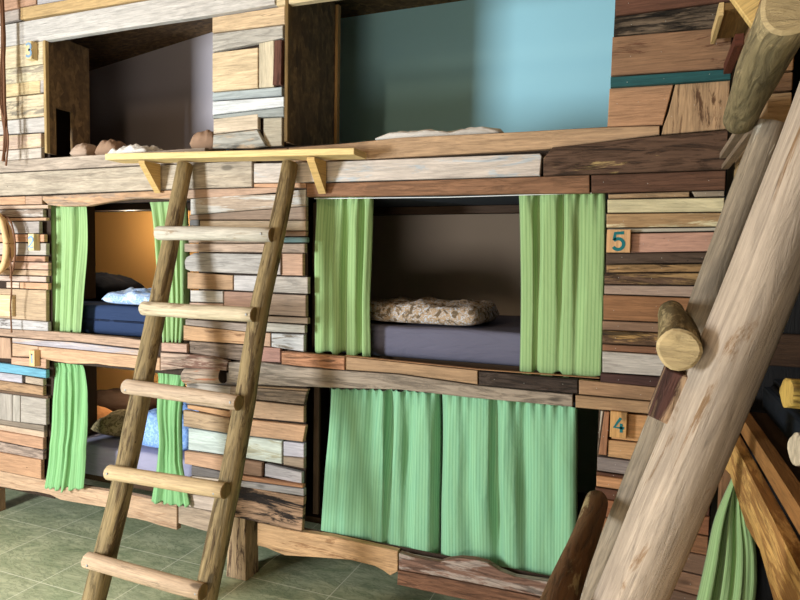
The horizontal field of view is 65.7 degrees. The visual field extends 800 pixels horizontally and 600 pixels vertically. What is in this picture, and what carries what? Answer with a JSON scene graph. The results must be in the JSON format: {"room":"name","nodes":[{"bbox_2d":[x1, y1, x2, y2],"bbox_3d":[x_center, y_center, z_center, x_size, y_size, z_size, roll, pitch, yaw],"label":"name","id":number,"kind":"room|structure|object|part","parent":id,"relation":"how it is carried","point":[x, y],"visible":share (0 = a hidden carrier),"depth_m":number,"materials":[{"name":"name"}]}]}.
{"room":"dormitory","nodes":[
{"label":"dormitory","id":0,"kind":"room"},
{"bbox_2d":[0,479,465,599],"bbox_3d":[-1.123,1.545,2.216,6.800,0.080,4.900,2,4,22],"label":"floor","id":1,"kind":"structure","parent":0,"point":[44,541],"depth_m":3.36,"materials":[{"name":"green tile"}]},
{"bbox_2d":[0,0,277,530],"bbox_3d":[-1.624,-0.408,3.953,2.567,3.598,1.320,2,4,22],"label":"bunk bed","id":2,"kind":"object","parent":1,"relation":"on","point":[140,72],"depth_m":3.68,"materials":[{"name":"brown wood"}]},
{"bbox_3d":[-2.654,1.224,4.026,0.116,0.296,0.100,2,4,22],"label":"leg","id":3,"kind":"part","parent":2,"relation":"part of","materials":[{"name":"brown wood"}]},
{"bbox_2d":[0,0,8,165],"bbox_3d":[-2.248,-1.329,3.505,0.043,1.131,0.082,-2,4,-40],"label":"cords","id":4,"kind":"object","parent":2,"relation":"hanging from","point":[3,107],"visible":1,"depth_m":3.51,"materials":[{"name":"brown fabric"}]},
{"bbox_3d":[-2.376,-0.175,3.636,0.342,0.727,0.096,2,4,22],"label":"rope coil","id":5,"kind":"part","parent":2,"relation":"part of","materials":[{"name":"beige fabric"}]},
{"bbox_3d":[-2.495,-1.164,3.739,1.024,0.655,0.038,2,4,22],"label":"cladding panel","id":6,"kind":"part","parent":2,"relation":"part of","materials":[{"name":"brown wood"}]},
{"bbox_3d":[-2.532,0.303,3.827,1.000,0.159,0.036,2,4,22],"label":"cladding panel","id":7,"kind":"part","parent":2,"relation":"part of","materials":[{"name":"brown wood"}]},
{"bbox_3d":[-2.538,0.714,3.856,0.998,0.674,0.048,2,4,22],"label":"cladding panel","id":8,"kind":"part","parent":2,"relation":"part of","materials":[{"name":"brown wood"}]},
{"bbox_3d":[-2.510,-0.225,3.794,1.026,0.797,0.054,2,4,22],"label":"cladding panel","id":9,"kind":"part","parent":2,"relation":"part of","materials":[{"name":"brown wood"}]},
{"bbox_2d":[25,41,37,61],"bbox_3d":[-2.094,-1.416,3.523,0.051,0.099,0.041,2,4,22],"label":"number plaque","id":10,"kind":"object","parent":2,"relation":"attached to","point":[31,46],"visible":1,"depth_m":3.51,"materials":[{"name":"brown wood"}]},
{"bbox_2d":[28,234,39,250],"bbox_3d":[-2.122,-0.335,3.589,0.046,0.096,0.040,2,4,22],"label":"number plaque","id":11,"kind":"object","parent":2,"relation":"attached to","point":[33,239],"visible":1,"depth_m":3.58,"materials":[{"name":"brown wood"}]},
{"bbox_2d":[29,349,39,366],"bbox_3d":[-2.143,0.340,3.631,0.042,0.094,0.040,2,4,22],"label":"number plaque","id":12,"kind":"object","parent":2,"relation":"attached to","point":[34,355],"visible":1,"depth_m":3.62,"materials":[{"name":"brown wood"}]},
{"bbox_3d":[-2.772,-0.449,4.509,0.020,3.020,1.070,2,4,22],"label":"panel","id":13,"kind":"part","parent":2,"relation":"part of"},
{"bbox_2d":[45,362,87,492],"bbox_3d":[-1.933,0.738,3.615,0.355,0.755,0.148,2,4,22],"label":"curtain","id":14,"kind":"object","parent":2,"relation":"hanging from","point":[69,430],"visible":0.98,"depth_m":3.58,"materials":[{"name":"green fabric"}]},
{"bbox_3d":[-1.966,-1.189,3.679,0.018,0.680,0.277,2,4,22],"label":"panel","id":15,"kind":"part","parent":2,"relation":"part of","materials":[{"name":"brown wood"}]},
{"bbox_2d":[51,205,87,332],"bbox_3d":[-1.950,-0.182,3.640,0.301,0.774,0.054,2,3,15],"label":"curtain","id":16,"kind":"object","parent":2,"relation":"hanging from","point":[69,225],"visible":0.88,"depth_m":3.63,"materials":[{"name":"green fabric"}]},
{"bbox_3d":[-2.168,0.205,3.680,1.777,0.056,0.034,2,4,22],"label":"rail","id":17,"kind":"part","parent":2,"relation":"part of","materials":[{"name":"brown wood"}]},
{"bbox_3d":[-1.873,0.263,3.572,0.993,0.041,0.034,2,4,22],"label":"rail","id":18,"kind":"part","parent":2,"relation":"part of","materials":[{"name":"brown wood"}]},
{"bbox_2d":[70,143,96,155],"bbox_3d":[-1.866,-0.883,3.723,0.120,0.115,0.220,2,3,10],"label":"pillow","id":19,"kind":"object","parent":2,"relation":"on","point":[83,149],"visible":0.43,"depth_m":3.63,"materials":[{"name":"beige fabric"}]},
{"bbox_3d":[-1.739,-1.627,3.410,0.957,0.078,0.034,2,4,22],"label":"rail","id":20,"kind":"part","parent":2,"relation":"part of","materials":[{"name":"brown wood"}]},
{"bbox_3d":[-1.962,-0.312,3.814,0.013,0.615,0.195,2,4,22],"label":"panel","id":21,"kind":"part","parent":2,"relation":"part of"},
{"bbox_3d":[-1.978,0.598,3.867,0.013,0.500,0.195,2,4,22],"label":"panel","id":22,"kind":"part","parent":2,"relation":"part of","materials":[{"name":"wood"}]},
{"bbox_3d":[-1.702,0.332,3.497,0.911,0.081,0.034,2,4,22],"label":"rail","id":23,"kind":"part","parent":2,"relation":"part of","materials":[{"name":"brown wood"}]},
{"bbox_3d":[-1.981,-0.779,3.562,2.138,0.076,0.034,2,4,22],"label":"rail","id":24,"kind":"part","parent":2,"relation":"part of","materials":[{"name":"brown wood"}]},
{"bbox_2d":[95,139,126,154],"bbox_3d":[-1.712,-0.890,3.716,0.140,0.136,0.200,2,3,10],"label":"pillow","id":25,"kind":"object","parent":2,"relation":"on","point":[104,146],"visible":0.42,"depth_m":3.63,"materials":[{"name":"brown fabric"}]},
{"bbox_3d":[-1.582,-0.554,3.402,1.025,0.070,0.034,2,4,22],"label":"rail","id":26,"kind":"part","parent":2,"relation":"part of","materials":[{"name":"brown wood"}]},
{"bbox_3d":[-1.851,-0.670,3.509,2.427,0.132,0.034,2,4,22],"label":"rail","id":27,"kind":"part","parent":2,"relation":"part of","materials":[{"name":"brown wood"}]},
{"bbox_2d":[107,143,161,153],"bbox_3d":[-1.505,-0.856,3.592,0.300,0.090,0.240,2,4,22],"label":"duvet","id":28,"kind":"object","parent":2,"relation":"on","point":[136,147],"visible":0.34,"depth_m":3.49,"materials":[{"name":"beige fabric"}]},
{"bbox_2d":[72,298,198,340],"bbox_3d":[-1.832,0.086,4.194,1.920,0.173,0.939,2,4,22],"label":"mattress","id":29,"kind":"object","parent":2,"relation":"on","point":[99,316],"visible":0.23,"depth_m":3.65,"materials":[{"name":"blue fabric"}]},
{"bbox_2d":[96,272,144,297],"bbox_3d":[-2.126,-0.107,4.329,0.562,0.178,0.445,2,4,22],"label":"pillow","id":30,"kind":"object","parent":29,"relation":"on","point":[106,283],"visible":0.35,"depth_m":4.18,"materials":[{"name":"black fabric"}]},
{"bbox_2d":[102,287,198,304],"bbox_3d":[-1.469,-0.023,3.739,0.600,0.102,0.323,2,4,22],"label":"duvet","id":31,"kind":"object","parent":29,"relation":"on","point":[130,296],"visible":0.37,"depth_m":3.64,"materials":[{"name":"blue fabric"}]},
{"bbox_3d":[-1.777,-1.526,3.434,2.555,0.138,0.034,2,4,22],"label":"rail","id":32,"kind":"part","parent":2,"relation":"part of","materials":[{"name":"brown wood"}]},
{"bbox_3d":[-1.709,-1.820,4.011,2.220,0.450,1.060,2,4,22],"label":"ceiling panel","id":33,"kind":"part","parent":2,"relation":"part of","materials":[{"name":"brown wood"}]},
{"bbox_2d":[85,432,198,476],"bbox_3d":[-1.846,0.944,4.245,1.920,0.196,0.937,2,4,22],"label":"mattress","id":34,"kind":"object","parent":2,"relation":"on","point":[101,449],"visible":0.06,"depth_m":3.72,"materials":[{"name":"grey fabric"}]},
{"bbox_2d":[97,406,111,419],"bbox_3d":[-2.079,0.777,4.129,0.340,0.137,0.260,2,3,16],"label":"pillow","id":35,"kind":"object","parent":34,"relation":"on","point":[101,411],"visible":0.09,"depth_m":4.09,"materials":[{"name":"orange fabric"}]},
{"bbox_2d":[91,409,126,436],"bbox_3d":[-1.755,0.781,3.969,0.340,0.158,0.280,2,3,15],"label":"pillow","id":36,"kind":"object","parent":34,"relation":"on","point":[111,424],"visible":0.44,"depth_m":3.86,"materials":[{"name":"brown fabric"}]},
{"bbox_2d":[97,388,156,410],"bbox_3d":[-2.016,0.735,4.501,0.600,0.180,0.402,2,4,22],"label":"pillow","id":37,"kind":"object","parent":34,"relation":"on","point":[113,399],"visible":0.21,"depth_m":4.36,"materials":[{"name":"brown fabric"}]},
{"bbox_2d":[142,402,198,450],"bbox_3d":[-1.353,0.751,3.786,0.461,0.254,0.401,2,4,22],"label":"duvet","id":38,"kind":"object","parent":34,"relation":"on","point":[151,435],"visible":0.21,"depth_m":3.62,"materials":[{"name":"blue fabric"}]},
{"bbox_3d":[-1.547,0.664,4.672,2.220,0.720,0.030,2,4,22],"label":"panel","id":39,"kind":"part","parent":2,"relation":"part of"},
{"bbox_3d":[-1.714,-0.649,4.118,2.220,0.020,0.993,2,4,22],"label":"underside panel","id":40,"kind":"part","parent":2,"relation":"part of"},
{"bbox_3d":[-1.531,-0.274,4.618,2.220,0.860,0.030,2,4,22],"label":"panel","id":41,"kind":"part","parent":2,"relation":"part of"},
{"bbox_3d":[-1.509,-1.552,4.543,2.220,1.380,0.030,2,4,22],"label":"panel","id":42,"kind":"part","parent":2,"relation":"part of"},
{"bbox_2d":[150,202,189,342],"bbox_3d":[-1.264,-0.159,3.372,0.267,0.809,0.045,2,4,22],"label":"curtain","id":43,"kind":"object","parent":2,"relation":"hanging from","point":[173,329],"visible":0.48,"depth_m":3.34,"materials":[{"name":"green fabric"}]},
{"bbox_2d":[151,373,189,507],"bbox_3d":[-1.223,0.732,3.335,0.303,0.722,0.129,2,4,22],"label":"curtain","id":44,"kind":"object","parent":2,"relation":"hanging from","point":[169,412],"visible":0.73,"depth_m":3.31,"materials":[{"name":"green fabric"}]},
{"bbox_2d":[190,130,225,150],"bbox_3d":[-1.049,-0.861,3.410,0.150,0.137,0.220,1,3,4],"label":"pillow","id":45,"kind":"object","parent":2,"relation":"on","point":[204,139],"visible":0.36,"depth_m":3.31,"materials":[{"name":"brown fabric"}]},
{"bbox_2d":[105,148,365,193],"bbox_3d":[-0.839,-0.621,3.000,1.426,0.223,0.126,2,4,22],"label":"ledge shelf","id":46,"kind":"object","parent":2,"relation":"attached to","point":[148,162],"visible":1,"depth_m":2.92,"materials":[{"name":"yellow wood"}]},
{"bbox_2d":[81,160,297,599],"bbox_3d":[-0.945,0.400,2.787,0.711,2.142,0.710,2,4,22],"label":"ladder","id":47,"kind":"object","parent":1,"relation":"on","point":[103,563],"visible":1,"depth_m":2.74,"materials":[{"name":"brown wood"}]},
{"bbox_2d":[161,0,732,599],"bbox_3d":[0.179,-0.340,3.309,2.664,3.598,1.191,2,4,22],"label":"bunk bed","id":48,"kind":"object","parent":1,"relation":"on","point":[636,93],"visible":0.7,"depth_m":3.04,"materials":[{"name":"brown wood"}]},
{"bbox_3d":[-1.191,0.252,3.294,0.169,0.047,0.034,2,4,22],"label":"rail","id":49,"kind":"part","parent":48,"relation":"part of","materials":[{"name":"brown wood"}]},
{"bbox_3d":[-1.072,0.335,3.245,0.436,0.100,0.034,2,4,22],"label":"rail","id":50,"kind":"part","parent":48,"relation":"part of","materials":[{"name":"brown wood"}]},
{"bbox_3d":[-0.845,-0.539,3.119,0.546,0.044,0.034,2,4,22],"label":"rail","id":51,"kind":"part","parent":48,"relation":"part of","materials":[{"name":"brown wood"}]},
{"bbox_3d":[-0.830,1.277,3.263,0.121,0.341,0.115,2,4,22],"label":"leg","id":52,"kind":"part","parent":48,"relation":"part of","materials":[{"name":"brown wood"}]},
{"bbox_3d":[-0.795,0.771,3.163,0.745,0.700,0.057,2,4,22],"label":"cladding panel","id":53,"kind":"part","parent":48,"relation":"part of","materials":[{"name":"brown wood"}]},
{"bbox_3d":[-0.786,-0.047,3.121,0.754,0.987,0.060,2,4,22],"label":"cladding panel","id":54,"kind":"part","parent":48,"relation":"part of","materials":[{"name":"brown wood"}]},
{"bbox_3d":[-0.749,-1.078,3.050,0.432,0.666,0.054,2,4,22],"label":"cladding panel","id":55,"kind":"part","parent":48,"relation":"part of","materials":[{"name":"brown wood"}]},
{"bbox_3d":[-0.758,-0.715,3.083,0.477,0.058,0.034,2,4,22],"label":"rail","id":56,"kind":"part","parent":48,"relation":"part of","materials":[{"name":"brown wood"}]},
{"bbox_3d":[-0.672,-0.365,3.679,0.020,3.020,1.070,2,4,22],"label":"panel","id":57,"kind":"part","parent":48,"relation":"part of","materials":[{"name":"brown wood"}]},
{"bbox_3d":[-0.579,-0.556,3.020,0.294,0.028,0.034,2,4,22],"label":"rail","id":58,"kind":"part","parent":48,"relation":"part of","materials":[{"name":"brown wood"}]},
{"bbox_3d":[0.295,-1.366,2.621,1.890,0.087,0.034,2,4,22],"label":"rail","id":59,"kind":"part","parent":48,"relation":"part of","materials":[{"name":"brown wood"}]},
{"bbox_3d":[-0.450,-1.181,3.171,0.020,0.825,0.452,2,4,22],"label":"panel","id":60,"kind":"part","parent":48,"relation":"part of","materials":[{"name":"brown wood"}]},
{"bbox_3d":[-0.413,0.289,2.976,0.344,0.065,0.034,2,4,22],"label":"rail","id":61,"kind":"part","parent":48,"relation":"part of","materials":[{"name":"brown wood"}]},
{"bbox_2d":[315,197,373,356],"bbox_3d":[-0.277,-0.113,2.991,0.321,0.782,0.062,2,4,22],"label":"curtain","id":62,"kind":"object","parent":48,"relation":"hanging from","point":[344,227],"visible":0.98,"depth_m":2.97,"materials":[{"name":"green fabric"}]},
{"bbox_2d":[321,388,442,553],"bbox_3d":[-0.098,0.801,2.984,0.625,0.791,0.094,2,4,22],"label":"curtain","id":63,"kind":"object","parent":48,"relation":"hanging from","point":[383,477],"visible":0.94,"depth_m":2.94,"materials":[{"name":"green fabric"}]},
{"bbox_3d":[0.402,-1.790,3.174,2.220,0.020,1.060,2,4,22],"label":"ceiling panel","id":64,"kind":"part","parent":48,"relation":"part of","materials":[{"name":"brown wood"}]},
{"bbox_3d":[-0.064,-0.590,2.798,1.392,0.109,0.035,2,4,22],"label":"rail","id":65,"kind":"part","parent":48,"relation":"part of","materials":[{"name":"grey wood"}]},
{"bbox_3d":[-0.078,0.391,2.857,1.698,0.117,0.034,2,4,22],"label":"rail","id":66,"kind":"part","parent":48,"relation":"part of","materials":[{"name":"brown wood"}]},
{"bbox_3d":[0.045,0.315,2.806,0.638,0.074,0.034,2,4,22],"label":"rail","id":67,"kind":"part","parent":48,"relation":"part of","materials":[{"name":"brown wood"}]},
{"bbox_2d":[341,315,520,365],"bbox_3d":[0.595,0.192,3.238,1.660,0.156,0.970,2,4,22],"label":"mattress","id":68,"kind":"object","parent":48,"relation":"on","point":[497,341],"visible":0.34,"depth_m":2.89,"materials":[{"name":"fabric"}]},
{"bbox_2d":[370,296,498,325],"bbox_3d":[0.146,0.046,3.176,0.681,0.120,0.482,2,4,22],"label":"duvet","id":69,"kind":"object","parent":68,"relation":"on","point":[426,310],"visible":0.92,"depth_m":2.98,"materials":[{"name":"brown fabric"}]},
{"bbox_2d":[375,126,503,139],"bbox_3d":[0.209,-0.779,2.979,0.640,0.066,0.304,2,4,22],"label":"duvet","id":70,"kind":"object","parent":48,"relation":"on","point":[471,130],"visible":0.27,"depth_m":2.85,"materials":[{"name":"beige fabric"}]},
{"bbox_3d":[0.574,-0.190,3.785,2.230,0.860,0.030,2,4,22],"label":"panel","id":71,"kind":"part","parent":48,"relation":"part of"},
{"bbox_3d":[0.162,-0.490,2.718,1.292,0.078,0.034,2,4,22],"label":"rail","id":72,"kind":"part","parent":48,"relation":"part of","materials":[{"name":"brown wood"}]},
{"bbox_3d":[0.390,-0.510,3.289,2.230,0.020,0.993,2,4,22],"label":"underside panel","id":73,"kind":"part","parent":48,"relation":"part of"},
{"bbox_3d":[0.557,0.749,3.840,2.230,0.720,0.030,2,4,22],"label":"panel","id":74,"kind":"part","parent":48,"relation":"part of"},
{"bbox_3d":[0.235,-0.672,2.689,1.646,0.088,0.034,2,4,22],"label":"rail","id":75,"kind":"part","parent":48,"relation":"part of","materials":[{"name":"brown wood"}]},
{"bbox_3d":[0.596,-1.467,3.711,2.230,1.380,0.030,2,4,22],"label":"panel","id":76,"kind":"part","parent":48,"relation":"part of","materials":[{"name":"blue paint"}]},
{"bbox_3d":[0.374,0.404,3.342,2.230,0.020,0.993,2,4,22],"label":"underside panel","id":77,"kind":"part","parent":48,"relation":"part of","materials":[{"name":"brown wood"}]},
{"bbox_2d":[441,394,577,575],"bbox_3d":[0.472,0.829,2.744,0.624,0.799,0.072,2,4,22],"label":"curtain","id":78,"kind":"object","parent":48,"relation":"hanging from","point":[509,496],"visible":0.96,"depth_m":2.72,"materials":[{"name":"green fabric"}]},
{"bbox_3d":[0.537,0.344,2.607,0.412,0.057,0.035,2,4,22],"label":"rail","id":79,"kind":"part","parent":48,"relation":"part of","materials":[{"name":"brown wood"}]},
{"bbox_2d":[519,193,605,377],"bbox_3d":[0.672,-0.057,2.610,0.366,0.790,0.048,2,4,22],"label":"curtain","id":80,"kind":"object","parent":48,"relation":"hanging from","point":[562,236],"visible":0.94,"depth_m":2.59,"materials":[{"name":"green fabric"}]},
{"bbox_3d":[0.960,0.423,2.454,0.509,0.050,0.034,2,4,22],"label":"rail","id":81,"kind":"part","parent":48,"relation":"part of","materials":[{"name":"brown wood"}]},
{"bbox_3d":[0.964,0.363,2.443,0.497,0.058,0.035,2,4,22],"label":"rail","id":82,"kind":"part","parent":48,"relation":"part of","materials":[{"name":"brown wood"}]},
{"bbox_2d":[606,229,630,252],"bbox_3d":[0.855,-0.230,2.422,0.088,0.089,0.017,2,4,22],"label":"number plaque","id":83,"kind":"object","parent":48,"relation":"attached to","point":[618,241],"visible":1,"depth_m":2.42,"materials":[{"name":"brown wood"}]},
{"bbox_2d":[610,410,626,438],"bbox_3d":[0.868,0.494,2.459,0.062,0.104,0.019,2,4,22],"label":"number plaque","id":84,"kind":"object","parent":48,"relation":"attached to","point":[618,419],"visible":1,"depth_m":2.45,"materials":[{"name":"brown wood"}]},
{"bbox_3d":[0.897,-0.564,2.406,0.664,0.141,0.034,2,4,22],"label":"rail","id":85,"kind":"part","parent":48,"relation":"part of","materials":[{"name":"brown wood"}]},
{"bbox_3d":[0.993,0.826,2.458,0.420,0.746,0.041,2,4,22],"label":"cladding panel","id":86,"kind":"part","parent":48,"relation":"part of","materials":[{"name":"brown wood"}]},
{"bbox_3d":[0.987,-0.453,2.390,0.476,0.070,0.035,2,4,22],"label":"rail","id":87,"kind":"part","parent":48,"relation":"part of","materials":[{"name":"brown wood"}]},
{"bbox_3d":[1.010,-0.039,2.407,0.415,0.752,0.053,2,4,22],"label":"cladding panel","id":88,"kind":"part","parent":48,"relation":"part of","materials":[{"name":"brown wood"}]},
{"bbox_3d":[1.019,-0.918,2.351,0.423,0.576,0.058,2,4,22],"label":"cladding panel","id":89,"kind":"part","parent":48,"relation":"part of","materials":[{"name":"brown wood"}]},
{"bbox_3d":[1.419,-0.281,2.852,0.020,3.020,1.070,2,4,22],"label":"panel","id":90,"kind":"part","parent":48,"relation":"part of","materials":[{"name":"wood"}]},
{"bbox_2d":[540,0,799,599],"bbox_3d":[0.515,0.523,1.395,0.704,2.098,0.849,2,4,22],"label":"ladder","id":91,"kind":"object","parent":1,"relation":"on","point":[716,354],"visible":1,"depth_m":1.04,"materials":[{"name":"brown wood"}]},
{"bbox_2d":[711,0,799,599],"bbox_3d":[1.382,0.000,1.322,1.278,3.202,1.755,2,4,22],"label":"bunk bed","id":92,"kind":"object","parent":1,"relation":"on","point":[763,466],"visible":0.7,"depth_m":1.67,"materials":[{"name":"brown wood"}]},
{"bbox_3d":[1.201,1.064,2.302,0.056,0.946,0.060,2,4,22],"label":"post","id":93,"kind":"part","parent":92,"relation":"part of","materials":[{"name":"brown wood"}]},
{"bbox_2d":[696,479,756,599],"bbox_3d":[1.124,0.923,2.140,0.200,0.624,0.066,2,4,22],"label":"curtain","id":94,"kind":"object","parent":92,"relation":"hanging from","point":[729,572],"visible":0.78,"depth_m":2.13,"materials":[{"name":"green fabric"}]},
{"bbox_3d":[1.285,-0.948,2.058,0.395,0.021,0.276,2,4,22],"label":"rail","id":95,"kind":"part","parent":92,"relation":"part of","materials":[{"name":"brown wood"}]},
{"bbox_3d":[1.135,-0.834,2.109,0.027,0.036,0.310,2,4,22],"label":"rail","id":96,"kind":"part","parent":92,"relation":"part of","materials":[{"name":"brown wood"}]},
{"bbox_3d":[1.072,-0.471,1.968,0.025,0.016,0.646,2,4,22],"label":"rail","id":97,"kind":"part","parent":92,"relation":"part of","materials":[{"name":"brown wood"}]},
{"bbox_3d":[1.069,-0.513,1.967,0.033,0.019,0.646,2,4,22],"label":"rail","id":98,"kind":"part","parent":92,"relation":"part of","materials":[{"name":"brown wood"}]},
{"bbox_3d":[0.894,0.550,1.541,0.030,0.191,1.666,2,4,22],"label":"rail","id":99,"kind":"part","parent":92,"relation":"part of","materials":[{"name":"brown wood"}]},
{"bbox_3d":[0.967,-0.609,1.464,0.124,0.516,1.646,2,4,22],"label":"cladding panel","id":100,"kind":"part","parent":92,"relation":"part of","materials":[{"name":"brown wood"}]},
{"bbox_3d":[1.789,-0.050,2.089,1.091,3.176,0.025,2,4,22],"label":"panel","id":101,"kind":"part","parent":92,"relation":"part of","materials":[{"name":"brown wood"}]},
{"bbox_3d":[0.926,0.421,1.522,0.035,0.051,1.666,2,4,22],"label":"rail","id":102,"kind":"part","parent":92,"relation":"part of","materials":[{"name":"brown wood"}]},
{"bbox_2d":[762,379,799,439],"bbox_3d":[1.457,0.399,1.304,0.980,0.137,1.580,2,4,22],"label":"mattress","id":103,"kind":"object","parent":92,"relation":"on","point":[787,420],"visible":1,"depth_m":1.93,"materials":[{"name":"black fabric"}]},
{"bbox_2d":[583,37,736,532],"bbox_3d":[-0.215,-0.479,4.305,6.800,3.750,0.160,2,4,22],"label":"wall","id":104,"kind":"structure","parent":0,"point":[730,172],"depth_m":3.41,"materials":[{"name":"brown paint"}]}
]}

